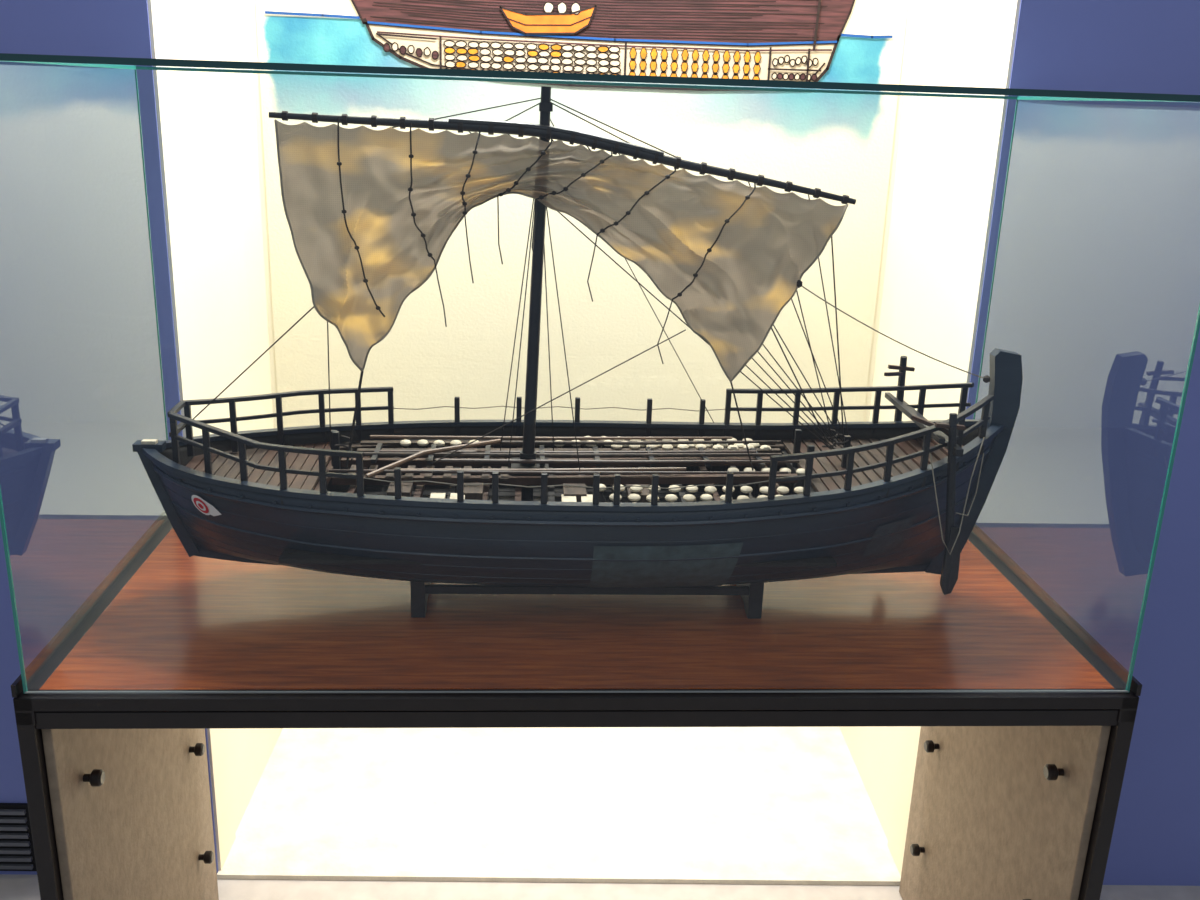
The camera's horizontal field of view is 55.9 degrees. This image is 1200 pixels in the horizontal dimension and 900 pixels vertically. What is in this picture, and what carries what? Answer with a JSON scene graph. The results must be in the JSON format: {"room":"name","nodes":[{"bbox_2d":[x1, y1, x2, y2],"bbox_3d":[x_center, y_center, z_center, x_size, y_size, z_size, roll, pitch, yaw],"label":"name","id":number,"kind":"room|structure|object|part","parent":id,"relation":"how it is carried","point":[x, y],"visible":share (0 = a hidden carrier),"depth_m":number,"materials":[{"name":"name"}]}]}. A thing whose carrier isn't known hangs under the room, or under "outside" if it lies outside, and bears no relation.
{"room":"museum","nodes":[
{"label":"museum","id":0,"kind":"room"},
{"bbox_2d":[0,0,218,874],"bbox_3d":[-2.439,-0.388,2.129,3.255,2.700,0.120,1,17,-2],"label":"wall","id":1,"kind":"structure","parent":0,"point":[80,373],"depth_m":2.15,"materials":[{"name":"paint"}]},
{"bbox_2d":[0,803,36,870],"bbox_3d":[-1.376,0.850,2.475,0.260,0.170,0.016,1,17,-2],"label":"air vent","id":2,"kind":"object","parent":1,"relation":"in","point":[16,842],"visible":0.93,"depth_m":2.47,"materials":[{"name":"metal"}]},
{"bbox_2d":[173,0,282,832],"bbox_3d":[-0.847,-0.453,2.508,0.050,2.700,0.560,1,17,-2],"label":"wall","id":3,"kind":"structure","parent":0,"point":[218,110],"depth_m":2.49,"materials":[{"name":"beige paint"}]},
{"bbox_2d":[147,0,235,869],"bbox_3d":[-0.810,-0.357,2.185,0.006,2.687,0.116,1,17,-2],"label":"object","id":4,"kind":"structure","parent":3,"relation":"attached to","point":[161,15],"depth_m":2.17,"materials":[{"name":"beige paint"}]},
{"bbox_2d":[217,727,900,885],"bbox_3d":[-0.090,0.890,2.883,1.550,0.062,0.690,1,17,-2],"label":"niche","id":5,"kind":"object","parent":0,"point":[657,805],"visible":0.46,"depth_m":2.79,"materials":[{"name":"white paint"}]},
{"bbox_2d":[249,0,913,427],"bbox_3d":[-0.056,-0.526,2.827,1.650,2.700,0.050,1,17,-2],"label":"wall","id":6,"kind":"structure","parent":0,"point":[253,18],"depth_m":2.78,"materials":[{"name":"beige paint"}]},
{"bbox_2d":[256,0,907,427],"bbox_3d":[-0.061,-0.317,2.861,1.520,2.230,0.009,1,17,-2],"label":"illustration","id":7,"kind":"object","parent":6,"relation":"attached to","point":[841,144],"visible":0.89,"depth_m":2.76,"materials":[{"name":"multicoloured"}]},
{"bbox_2d":[0,874,1199,899],"bbox_3d":[-0.044,1.767,0.108,8.000,0.050,5.150,1,17,-2],"label":"floor","id":8,"kind":"structure","parent":0,"point":[12,886],"depth_m":2.52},
{"bbox_2d":[13,519,1138,899],"bbox_3d":[-0.042,0.667,2.048,1.580,0.890,0.700,1,17,-4],"label":"display table","id":9,"kind":"object","parent":8,"relation":"on","point":[1016,795],"visible":0.88,"depth_m":1.74,"materials":[{"name":"brown wood"}]},
{"bbox_3d":[-0.799,0.681,2.006,0.014,0.830,0.670,1,17,-4],"label":"panel","id":10,"kind":"part","parent":9,"relation":"part of","materials":[{"name":"beige wood"}]},
{"bbox_2d":[410,581,763,618],"bbox_3d":[-0.024,0.207,1.901,0.565,0.075,0.190,1,17,-4],"label":"stand","id":11,"kind":"object","parent":9,"relation":"on","point":[751,594],"visible":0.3,"depth_m":1.81,"materials":[{"name":"black wood"}]},
{"bbox_2d":[0,53,1199,697],"bbox_3d":[-0.015,-0.154,1.791,1.580,0.828,0.700,1,17,-4],"label":"glass display case","id":12,"kind":"object","parent":9,"relation":"on","point":[20,684],"visible":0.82,"depth_m":1.57,"materials":[{"name":"glass"}]},
{"bbox_2d":[132,86,1022,594],"bbox_3d":[-0.022,-0.164,1.784,1.422,0.777,0.450,1,17,-4],"label":"model","id":13,"kind":"object","parent":12,"relation":"in","point":[371,215],"visible":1,"depth_m":1.69},
{"bbox_3d":[-0.002,-0.545,1.670,1.556,0.001,0.674,1,17,-4],"label":"pane","id":14,"kind":"part","parent":12,"relation":"part of","materials":[{"name":"clear glass"}]},
{"bbox_3d":[0.713,0.700,2.105,0.014,0.830,0.670,1,17,-4],"label":"panel","id":15,"kind":"part","parent":9,"relation":"part of","materials":[{"name":"beige wood"}]},
{"bbox_2d":[839,0,994,839],"bbox_3d":[0.752,-0.417,2.563,0.050,2.700,0.560,1,17,-2],"label":"wall","id":16,"kind":"structure","parent":0,"point":[949,43],"depth_m":2.53,"materials":[{"name":"beige paint"}]},
{"bbox_2d":[887,0,1020,875],"bbox_3d":[0.733,-0.322,2.238,0.006,2.687,0.116,1,17,-2],"label":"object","id":17,"kind":"structure","parent":16,"relation":"attached to","point":[1005,12],"depth_m":2.21,"materials":[{"name":"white paint"}]},
{"bbox_2d":[965,0,1199,885],"bbox_3d":[2.332,-0.279,2.293,3.195,2.700,0.120,1,17,-2],"label":"wall","id":18,"kind":"structure","parent":0,"point":[1096,290],"depth_m":2.22,"materials":[{"name":"paint"}]}
]}

